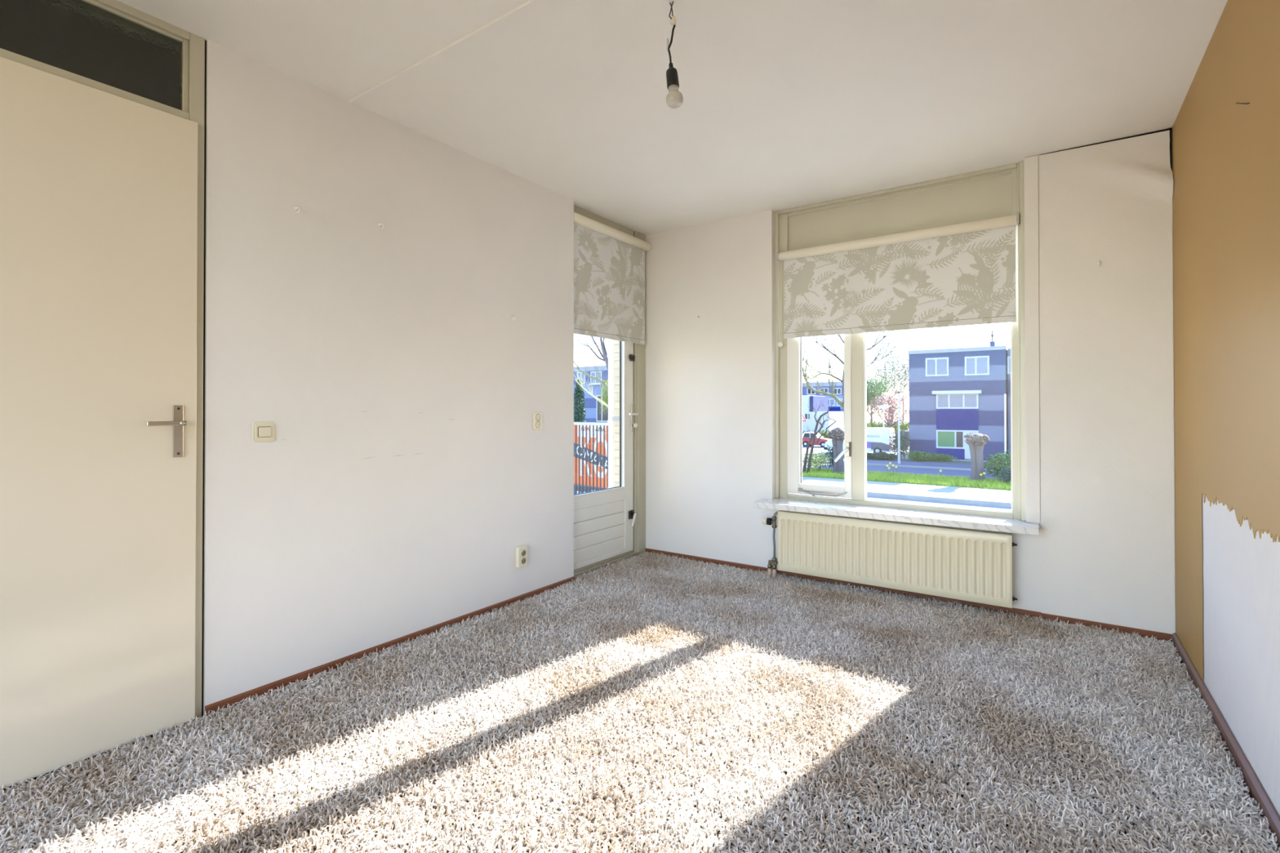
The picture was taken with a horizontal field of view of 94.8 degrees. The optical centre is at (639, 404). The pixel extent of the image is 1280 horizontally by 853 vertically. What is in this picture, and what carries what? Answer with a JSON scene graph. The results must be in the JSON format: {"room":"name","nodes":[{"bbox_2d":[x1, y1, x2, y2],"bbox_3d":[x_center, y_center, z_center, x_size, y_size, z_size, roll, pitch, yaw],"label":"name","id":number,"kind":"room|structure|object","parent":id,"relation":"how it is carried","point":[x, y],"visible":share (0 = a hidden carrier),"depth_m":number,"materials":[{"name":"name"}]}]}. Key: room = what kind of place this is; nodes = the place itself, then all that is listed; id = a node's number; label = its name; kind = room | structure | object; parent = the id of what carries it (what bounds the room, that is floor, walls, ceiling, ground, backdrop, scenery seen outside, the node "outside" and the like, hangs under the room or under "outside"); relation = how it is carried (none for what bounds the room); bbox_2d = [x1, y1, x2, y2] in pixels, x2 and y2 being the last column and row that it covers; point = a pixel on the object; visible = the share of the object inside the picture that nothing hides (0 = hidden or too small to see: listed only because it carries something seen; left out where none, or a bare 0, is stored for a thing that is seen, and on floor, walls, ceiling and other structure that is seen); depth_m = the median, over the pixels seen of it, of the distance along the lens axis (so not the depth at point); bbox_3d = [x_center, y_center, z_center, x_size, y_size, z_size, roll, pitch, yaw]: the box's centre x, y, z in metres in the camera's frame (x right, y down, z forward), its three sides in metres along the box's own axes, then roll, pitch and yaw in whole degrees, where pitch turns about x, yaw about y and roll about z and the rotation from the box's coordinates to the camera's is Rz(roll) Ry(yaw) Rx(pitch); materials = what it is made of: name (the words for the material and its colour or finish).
{"room":"empty bedroom","nodes":[
{"label":"empty bedroom","id":0,"kind":"room"},
{"bbox_2d":[203,39,573,715],"bbox_3d":[-1.824,-0.106,2.156,0.100,2.630,4.655,0,0,35],"label":"wall","id":1,"kind":"structure","parent":0,"point":[395,493],"depth_m":2.81,"materials":[{"name":"white paint"}]},
{"bbox_2d":[0,0,206,790],"bbox_3d":[-1.968,-0.108,1.889,0.169,2.630,0.972,0,0,35],"label":"door","id":2,"kind":"structure","parent":1,"relation":"in","point":[103,103],"depth_m":2.01,"materials":[{"name":"beige paint"}]},
{"bbox_2d":[252,421,275,442],"bbox_3d":[-1.556,0.111,2.439,0.015,0.084,0.085,0,0,35],"label":"light switch","id":3,"kind":"object","parent":1,"relation":"attached to","point":[261,431],"visible":1,"depth_m":2.43,"materials":[{"name":"beige plastic"}]},
{"bbox_2d":[293,205,300,213],"bbox_3d":[-1.478,-0.845,2.544,0.032,0.034,0.018,0,0,35],"label":"wall hook","id":4,"kind":"object","parent":1,"relation":"attached to","point":[295,207],"visible":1,"depth_m":2.54,"materials":[{"name":"white paint"}]},
{"bbox_2d":[377,222,383,229],"bbox_3d":[-1.256,-0.870,2.863,0.032,0.034,0.018,0,0,35],"label":"wall hook","id":5,"kind":"object","parent":1,"relation":"attached to","point":[380,224],"visible":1,"depth_m":2.86,"materials":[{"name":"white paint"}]},
{"bbox_2d":[204,576,574,715],"bbox_3d":[-1.061,1.191,3.146,0.010,0.049,2.143,0,0,35],"label":"baseboard","id":6,"kind":"structure","parent":1,"relation":"attached to","point":[304,675],"depth_m":2.79,"materials":[{"name":"brown wood"}]},
{"bbox_2d":[515,545,527,568],"bbox_3d":[-0.725,0.930,3.611,0.034,0.127,0.074,0,0,35],"label":"power socket","id":7,"kind":"object","parent":1,"relation":"attached to","point":[521,551],"visible":1,"depth_m":3.59,"materials":[{"name":"beige plastic"}]},
{"bbox_2d":[521,557,525,564],"bbox_3d":[-0.714,0.954,3.604,0.002,0.039,0.039,0,0,35],"label":"outlet","id":8,"kind":"object","parent":7,"relation":"attached to","point":[523,559],"depth_m":3.60,"materials":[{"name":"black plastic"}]},
{"bbox_2d":[521,550,525,556],"bbox_3d":[-0.714,0.907,3.604,0.002,0.039,0.039,0,0,35],"label":"outlet","id":9,"kind":"object","parent":7,"relation":"attached to","point":[523,552],"depth_m":3.60,"materials":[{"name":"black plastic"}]},
{"bbox_2d":[533,412,542,430],"bbox_3d":[-0.649,0.103,3.742,0.017,0.110,0.074,0,0,35],"label":"power socket","id":10,"kind":"object","parent":1,"relation":"attached to","point":[537,416],"visible":1,"depth_m":3.73,"materials":[{"name":"beige plastic"}]},
{"bbox_2d":[536,422,541,427],"bbox_3d":[-0.644,0.126,3.739,0.004,0.039,0.039,0,0,35],"label":"outlet","id":11,"kind":"object","parent":10,"relation":"attached to","point":[538,424],"depth_m":3.74,"materials":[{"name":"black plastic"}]},
{"bbox_2d":[536,414,541,420],"bbox_3d":[-0.644,0.079,3.739,0.004,0.039,0.039,0,0,35],"label":"outlet","id":12,"kind":"object","parent":10,"relation":"attached to","point":[538,416],"depth_m":3.74,"materials":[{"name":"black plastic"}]},
{"bbox_2d":[573,204,645,577],"bbox_3d":[-0.285,-0.090,4.458,0.202,2.630,1.034,0,0,35],"label":"door","id":13,"kind":"structure","parent":1,"relation":"in","point":[610,523],"depth_m":4.62,"materials":[{"name":"beige paint"}]},
{"bbox_2d":[573,212,650,344],"bbox_3d":[-0.201,-0.913,4.444,0.068,0.837,0.941,0,0,35],"label":"roller blind","id":14,"kind":"object","parent":1,"relation":"attached to","point":[609,262],"visible":0.94,"depth_m":4.40,"materials":[{"name":"fabric"}]},
{"bbox_2d":[613,339,619,487],"bbox_3d":[-0.051,-0.086,5.035,0.092,3.030,0.463,0,0,35],"label":"brick wall","id":15,"kind":"structure","parent":0,"point":[616,348],"depth_m":4.85,"materials":[{"name":"beige"}]},
{"bbox_2d":[607,338,619,488],"bbox_3d":[-0.154,-0.121,5.045,0.204,2.960,0.470,0,0,-9],"label":"downpipe","id":16,"kind":"object","parent":15,"relation":"attached to","point":[610,422],"visible":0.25,"depth_m":5.18,"materials":[{"name":"white plastic"}]},
{"bbox_2d":[2,662,1270,831],"bbox_3d":[-0.207,1.316,1.562,3.421,0.217,5.784,0,0,35],"label":"floor","id":17,"kind":"structure","parent":0,"point":[1181,662],"depth_m":1.98,"materials":[{"name":"grey carpet"}]},
{"bbox_2d":[0,551,1279,852],"bbox_3d":[0.056,1.208,2.025,3.236,0.004,4.602,0,0,35],"label":"carpet","id":18,"kind":"object","parent":17,"relation":"on","point":[646,702],"visible":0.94,"depth_m":2.07,"materials":[{"name":"grey carpet"}]},
{"bbox_2d":[116,0,1227,235],"bbox_3d":[-0.170,-1.521,1.708,3.503,0.207,6.034,0,0,35],"label":"ceiling","id":19,"kind":"structure","parent":0,"point":[786,104],"depth_m":2.57,"materials":[{"name":"paint"}]},
{"bbox_2d":[666,0,683,108],"bbox_3d":[0.121,-1.245,2.071,0.062,0.394,0.061,0,0,35],"label":"pendant lamp","id":20,"kind":"object","parent":19,"relation":"hanging from","point":[674,98],"visible":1,"depth_m":2.06,"materials":[{"name":"white glass"}]},
{"bbox_2d":[645,155,1175,632],"bbox_3d":[1.468,-0.094,4.052,3.503,2.630,0.300,0,0,35],"label":"wall","id":21,"kind":"structure","parent":0,"point":[710,377],"depth_m":4.49,"materials":[{"name":"white paint"}]},
{"bbox_2d":[761,510,1017,608],"bbox_3d":[1.509,0.975,3.764,1.523,0.480,0.115,0,0,35],"label":"radiator","id":22,"kind":"object","parent":21,"relation":"attached to","point":[970,565],"visible":1,"depth_m":3.64,"materials":[{"name":"beige metal"}]},
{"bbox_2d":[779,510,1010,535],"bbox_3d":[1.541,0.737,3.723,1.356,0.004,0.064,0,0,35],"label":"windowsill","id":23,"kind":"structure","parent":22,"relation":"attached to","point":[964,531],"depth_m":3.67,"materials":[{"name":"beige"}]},
{"bbox_2d":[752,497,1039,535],"bbox_3d":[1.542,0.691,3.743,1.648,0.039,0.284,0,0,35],"label":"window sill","id":24,"kind":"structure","parent":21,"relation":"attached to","point":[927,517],"depth_m":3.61,"materials":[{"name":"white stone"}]},
{"bbox_2d":[774,160,1026,520],"bbox_3d":[1.689,-0.330,3.963,1.530,2.160,0.357,0,0,35],"label":"window","id":25,"kind":"structure","parent":21,"relation":"in","point":[999,191],"depth_m":3.96,"materials":[{"name":"beige paint"}]},
{"bbox_2d":[777,212,1019,346],"bbox_3d":[1.597,-0.764,3.827,1.466,0.686,0.071,0,0,35],"label":"roller blind","id":26,"kind":"object","parent":25,"relation":"attached to","point":[962,273],"visible":1,"depth_m":3.77,"materials":[{"name":"fabric"}]},
{"bbox_2d":[644,547,1172,641],"bbox_3d":[1.378,1.196,3.917,3.244,0.049,0.010,0,0,35],"label":"baseboard","id":27,"kind":"structure","parent":21,"relation":"attached to","point":[1161,636],"depth_m":3.57,"materials":[{"name":"brown wood"}]},
{"bbox_2d":[1023,155,1039,523],"bbox_3d":[2.224,-0.373,3.340,0.068,2.078,0.008,0,0,35],"label":"trim","id":28,"kind":"structure","parent":21,"relation":"attached to","point":[1030,164],"depth_m":3.34,"materials":[{"name":"paint"}]},
{"bbox_2d":[1040,127,1172,170],"bbox_3d":[2.488,-1.286,3.167,0.560,0.260,0.001,0,0,35],"label":"gap","id":29,"kind":"structure","parent":21,"relation":"attached to","point":[1167,129],"depth_m":3.06,"materials":[{"name":"black"}]},
{"bbox_2d":[1039,129,1175,634],"bbox_3d":[2.473,-0.111,3.139,0.562,2.601,0.050,0,0,35],"label":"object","id":30,"kind":"structure","parent":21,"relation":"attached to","point":[1107,366],"depth_m":3.14,"materials":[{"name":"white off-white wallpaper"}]},
{"bbox_2d":[1172,0,1279,817],"bbox_3d":[1.167,-0.118,0.659,0.122,2.630,5.614,0,0,35],"label":"wall","id":31,"kind":"structure","parent":0,"point":[1226,153],"depth_m":2.05,"materials":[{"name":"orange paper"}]},
{"bbox_2d":[1172,632,1279,847],"bbox_3d":[1.111,1.169,0.690,0.015,0.057,5.614,0,0,35],"label":"baseboard","id":32,"kind":"structure","parent":31,"relation":"attached to","point":[1256,790],"depth_m":1.99,"materials":[{"name":"brown wood"}]},
{"label":"outside","id":33,"kind":"structure","parent":0,"visible":0},
{"bbox_2d":[800,493,1011,511],"bbox_3d":[-6.867,4.292,25.121,100.000,0.300,22.250,0,0,35],"label":"street","id":34,"kind":"structure","parent":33,"point":[868,497],"depth_m":24.54,"materials":[{"name":"grey asphalt"}]},
{"bbox_2d":[573,333,608,407],"bbox_3d":[-2.701,-0.864,28.565,2.278,9.765,4.191,0,0,-33],"label":"bare tree","id":35,"kind":"object","parent":34,"relation":"on","point":[605,357],"visible":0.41,"depth_m":28.29,"materials":[{"name":"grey plant"}]},
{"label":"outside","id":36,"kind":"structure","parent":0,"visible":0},
{"bbox_3d":[-1.388,1.463,5.524,2.600,0.200,2.700,0,0,35],"label":"balcony slab","id":37,"kind":"object","parent":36,"visible":0},
{"bbox_2d":[573,422,608,493],"bbox_3d":[-0.675,0.780,6.554,2.400,1.178,0.032,0,0,35],"label":"balcony railing","id":38,"kind":"object","parent":37,"relation":"on","point":[575,424],"visible":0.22,"depth_m":6.45,"materials":[{"name":"silver metal"}]},
{"bbox_2d":[573,425,607,494],"bbox_3d":[-0.542,0.769,6.500,0.920,1.120,0.014,0,0,35],"label":"banner","id":39,"kind":"object","parent":38,"relation":"attached to","point":[588,426],"visible":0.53,"depth_m":6.51,"materials":[{"name":"orange"}]},
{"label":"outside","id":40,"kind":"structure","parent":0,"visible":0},
{"bbox_2d":[802,418,1008,462],"bbox_3d":[62.838,4.844,125.337,100.000,0.540,182.400,0,0,35],"label":"ground","id":41,"kind":"structure","parent":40,"point":[815,446],"depth_m":53.28,"materials":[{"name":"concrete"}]},
{"bbox_2d":[573,365,608,422],"bbox_3d":[-3.790,-0.076,70.669,11.438,8.672,8.300,0,0,35],"label":"terrace","id":42,"kind":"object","parent":41,"relation":"on","point":[593,414],"visible":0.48,"depth_m":67.01,"materials":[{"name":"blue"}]},
{"bbox_2d":[802,431,831,447],"bbox_3d":[17.508,3.424,58.246,2.897,1.460,1.756,0,0,35],"label":"car","id":43,"kind":"object","parent":41,"relation":"on","point":[806,436],"visible":0.44,"depth_m":57.89,"materials":[{"name":"red paint"}]},
{"bbox_2d":[802,429,831,439],"bbox_3d":[19.994,3.413,62.777,9.474,1.715,1.905,0,0,35],"label":"hedge","id":44,"kind":"object","parent":41,"relation":"on","point":[826,436],"visible":0.12,"depth_m":62.60,"materials":[{"name":"green plant"}]},
{"bbox_2d":[802,382,843,411],"bbox_3d":[28.979,0.496,91.878,9.152,7.797,8.050,0,0,35],"label":"terrace","id":45,"kind":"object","parent":41,"relation":"on","point":[835,406],"visible":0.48,"depth_m":87.50,"materials":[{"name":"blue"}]},
{"bbox_2d":[802,359,843,382],"bbox_3d":[39.818,-2.909,127.868,14.067,15.213,13.616,0,0,35],"label":"tree","id":46,"kind":"object","parent":41,"relation":"on","point":[814,371],"visible":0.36,"depth_m":129.03,"materials":[{"name":"green plant"}]},
{"bbox_2d":[802,395,844,432],"bbox_3d":[21.147,1.567,69.301,4.021,5.344,6.050,0,0,35],"label":"building","id":47,"kind":"structure","parent":41,"relation":"on","point":[807,413],"depth_m":67.28,"materials":[{"name":"grey"}]},
{"bbox_2d":[823,426,895,453],"bbox_3d":[18.348,2.982,49.272,5.370,2.197,1.936,0,0,35],"label":"van","id":48,"kind":"object","parent":41,"relation":"on","point":[878,439],"visible":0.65,"depth_m":47.56,"materials":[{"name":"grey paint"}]},
{"bbox_2d":[839,354,898,420],"bbox_3d":[41.979,-2.530,107.918,9.816,14.174,12.905,0,0,35],"label":"tree","id":49,"kind":"object","parent":41,"relation":"on","point":[876,365],"visible":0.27,"depth_m":106.69,"materials":[{"name":"green plant"}]},
{"bbox_2d":[866,373,894,424],"bbox_3d":[37.487,-0.200,95.616,7.962,9.353,7.641,0,0,35],"label":"tree","id":50,"kind":"object","parent":41,"relation":"on","point":[878,385],"visible":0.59,"depth_m":93.67,"materials":[{"name":"green plant"}]},
{"bbox_2d":[877,404,889,427],"bbox_3d":[23.475,2.085,56.746,1.100,4.132,1.083,0,0,35],"label":"street lamp","id":51,"kind":"object","parent":41,"relation":"on","point":[883,407],"visible":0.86,"depth_m":56.54,"materials":[{"name":"grey metal"}]},
{"bbox_2d":[866,390,909,427],"bbox_3d":[29.284,1.253,68.813,6.466,6.101,5.804,0,0,-36],"label":"blossom tree","id":52,"kind":"object","parent":41,"relation":"on","point":[891,410],"visible":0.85,"depth_m":67.94,"materials":[{"name":"pink plant"}]},
{"bbox_2d":[866,420,909,432],"bbox_3d":[32.533,3.155,77.317,16.173,2.537,2.504,0,0,35],"label":"hedge","id":53,"kind":"object","parent":41,"relation":"on","point":[903,426],"visible":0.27,"depth_m":76.63,"materials":[{"name":"green plant"}]},
{"bbox_2d":[866,338,915,422],"bbox_3d":[48.390,-4.348,116.619,15.631,17.925,16.559,0,0,35],"label":"tree","id":54,"kind":"object","parent":41,"relation":"on","point":[891,359],"visible":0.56,"depth_m":115.33,"materials":[{"name":"pink plant"}]},
{"bbox_2d":[888,429,911,457],"bbox_3d":[19.642,2.959,44.465,1.662,2.194,1.362,0,0,35],"label":"bush","id":55,"kind":"object","parent":41,"relation":"on","point":[904,447],"visible":0.77,"depth_m":44.37,"materials":[{"name":"green plant"}]},
{"bbox_2d":[868,346,931,422],"bbox_3d":[57.420,-5.512,132.823,17.102,20.471,18.568,0,0,35],"label":"tree","id":56,"kind":"object","parent":41,"relation":"on","point":[903,362],"visible":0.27,"depth_m":132.68,"materials":[{"name":"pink plant"}]},
{"bbox_2d":[894,430,909,444],"bbox_3d":[27.541,3.447,62.231,3.197,1.460,1.756,0,0,35],"label":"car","id":57,"kind":"object","parent":41,"relation":"on","point":[907,432],"visible":0.04,"depth_m":61.17,"materials":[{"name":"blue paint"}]},
{"bbox_2d":[877,335,942,388],"bbox_3d":[69.677,-6.898,146.670,19.446,23.424,21.860,0,0,35],"label":"tree","id":58,"kind":"object","parent":41,"relation":"on","point":[908,335],"visible":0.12,"depth_m":148.86,"materials":[{"name":"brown plant"}]},
{"bbox_2d":[907,330,1008,460],"bbox_3d":[25.758,-0.676,47.045,6.441,9.516,9.350,0,0,35],"label":"house","id":59,"kind":"structure","parent":41,"relation":"on","point":[954,393],"depth_m":43.39,"materials":[{"name":"purple brick"}]},
{"bbox_2d":[1007,348,1010,460],"bbox_3d":[31.817,-0.010,43.496,7.525,8.127,8.050,0,0,35],"label":"house","id":60,"kind":"structure","parent":41,"relation":"on","point":[1008,349],"depth_m":42.31,"materials":[{"name":"grey brick"}]},
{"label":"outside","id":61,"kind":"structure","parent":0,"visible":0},
{"bbox_2d":[802,461,993,471],"bbox_3d":[7.393,4.300,45.625,100.000,0.560,0.200,0,0,35],"label":"kerb","id":62,"kind":"object","parent":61,"point":[873,464],"depth_m":37.95,"materials":[{"name":"concrete"}]},
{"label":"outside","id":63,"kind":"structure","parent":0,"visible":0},
{"bbox_2d":[802,456,995,469],"bbox_3d":[8.421,4.314,47.102,100.000,0.550,3.400,0,0,35],"label":"pavement","id":64,"kind":"structure","parent":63,"point":[868,461],"depth_m":39.70,"materials":[{"name":"grey concrete"}]},
{"bbox_2d":[893,391,903,463],"bbox_3d":[17.622,1.556,40.112,0.560,4.960,0.240,0,0,35],"label":"street lamp","id":65,"kind":"object","parent":64,"relation":"on","point":[898,392],"visible":0.96,"depth_m":40.05,"materials":[{"name":"grey metal"}]},
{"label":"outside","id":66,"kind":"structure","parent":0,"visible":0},
{"bbox_2d":[802,453,1011,465],"bbox_3d":[10.077,4.330,49.483,100.000,0.550,2.400,0,0,35],"label":"ground","id":67,"kind":"structure","parent":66,"point":[803,455],"depth_m":41.55,"materials":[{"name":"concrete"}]},
{"bbox_2d":[866,451,906,460],"bbox_3d":[17.596,3.758,43.295,3.720,0.677,1.597,0,0,35],"label":"hedge","id":68,"kind":"object","parent":67,"relation":"on","point":[882,455],"visible":0.92,"depth_m":42.83,"materials":[{"name":"green plant"}]},
{"bbox_2d":[904,450,931,461],"bbox_3d":[19.700,3.631,41.784,1.835,0.818,0.748,0,0,35],"label":"hedge","id":69,"kind":"object","parent":67,"relation":"on","point":[917,455],"visible":1,"depth_m":41.63,"materials":[{"name":"green plant"}]},
{"bbox_2d":[925,453,959,461],"bbox_3d":[21.169,3.724,41.998,2.918,0.680,1.293,0,0,35],"label":"hedge","id":70,"kind":"object","parent":67,"relation":"on","point":[940,457],"visible":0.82,"depth_m":41.68,"materials":[{"name":"green plant"}]},
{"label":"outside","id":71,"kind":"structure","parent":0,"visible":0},
{"bbox_2d":[866,491,1011,507],"bbox_3d":[-0.444,4.254,34.357,100.000,0.500,0.250,0,0,35],"label":"kerb","id":72,"kind":"object","parent":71,"point":[873,494],"depth_m":25.02,"materials":[{"name":"concrete"}]},
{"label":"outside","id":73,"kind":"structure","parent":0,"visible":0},
{"bbox_2d":[802,466,1011,490],"bbox_3d":[3.111,4.273,39.468,100.000,0.530,4.200,0,0,35],"label":"lawn","id":74,"kind":"structure","parent":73,"point":[821,470],"depth_m":29.44,"materials":[{"name":"green plant"}]},
{"bbox_2d":[600,379,608,416],"bbox_3d":[-2.052,1.108,42.899,1.753,6.035,1.757,0,0,35],"label":"weeping willow","id":75,"kind":"object","parent":74,"relation":"on","point":[606,390],"visible":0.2,"depth_m":42.70,"materials":[{"name":"green plant"}]},
{"bbox_2d":[802,448,831,471],"bbox_3d":[10.467,3.321,35.331,1.923,1.349,1.760,0,0,35],"label":"shrub","id":76,"kind":"object","parent":74,"relation":"on","point":[817,460],"visible":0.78,"depth_m":35.17,"materials":[{"name":"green plant"}]},
{"bbox_2d":[802,398,836,473],"bbox_3d":[10.220,1.934,33.431,1.003,4.606,2.010,0,-1,-43],"label":"bare shrub","id":77,"kind":"object","parent":74,"relation":"on","point":[818,421],"visible":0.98,"depth_m":33.44,"materials":[{"name":"brown plant"}]},
{"bbox_2d":[822,444,844,468],"bbox_3d":[11.784,3.146,36.002,1.722,1.770,1.150,0,0,35],"label":"shrub","id":78,"kind":"object","parent":74,"relation":"on","point":[828,449],"visible":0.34,"depth_m":35.96,"materials":[{"name":"green plant"}]},
{"bbox_2d":[827,427,844,473],"bbox_3d":[11.473,2.647,34.177,1.134,2.702,1.121,0,0,35],"label":"willow","id":79,"kind":"object","parent":74,"relation":"on","point":[837,434],"visible":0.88,"depth_m":33.93,"materials":[{"name":"grey plant"}]},
{"bbox_2d":[964,433,989,481],"bbox_3d":[17.435,2.722,30.485,1.192,2.495,1.150,0,0,35],"label":"pedestal","id":80,"kind":"object","parent":74,"relation":"on","point":[976,442],"visible":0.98,"depth_m":30.28,"materials":[{"name":"grey stone"}]},
{"bbox_2d":[982,450,1011,479],"bbox_3d":[18.894,3.150,30.640,2.229,1.619,2.237,0,0,-19],"label":"shrub","id":81,"kind":"object","parent":74,"relation":"on","point":[998,462],"visible":0.52,"depth_m":30.48,"materials":[{"name":"green plant"}]},
{"bbox_2d":[995,465,1011,483],"bbox_3d":[18.241,3.446,29.102,1.124,1.010,0.932,0,0,35],"label":"shrub","id":82,"kind":"object","parent":74,"relation":"on","point":[1008,472],"visible":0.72,"depth_m":29.17,"materials":[{"name":"green plant"}]},
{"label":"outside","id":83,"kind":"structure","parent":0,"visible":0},
{"bbox_2d":[802,476,1011,502],"bbox_3d":[0.770,4.266,36.102,100.000,0.500,4.000,0,0,35],"label":"pavement","id":84,"kind":"structure","parent":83,"point":[1005,495],"depth_m":27.29,"materials":[{"name":"concrete"}]},
{"bbox_2d":[573,379,586,422],"bbox_3d":[-4.086,1.243,39.367,0.977,5.910,1.000,0,0,35],"label":"cypress","id":85,"kind":"object","parent":84,"relation":"on","point":[579,398],"visible":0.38,"depth_m":39.19,"materials":[{"name":"green plant"}]},
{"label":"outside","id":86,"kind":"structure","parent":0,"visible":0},
{"bbox_2d":[802,462,1004,479],"bbox_3d":[5.823,4.344,43.367,100.000,0.440,5.300,0,0,35],"label":"road","id":87,"kind":"structure","parent":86,"point":[871,468],"depth_m":36.08,"materials":[{"name":"asphalt"}]},
{"bbox_2d":[801,329,911,418],"bbox_3d":[13.408,-2.260,38.086,11.120,12.762,6.130,0,-1,41],"label":"bare tree","id":88,"kind":"object","parent":87,"relation":"on","point":[805,363],"visible":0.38,"depth_m":38.15,"materials":[{"name":"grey plant"}]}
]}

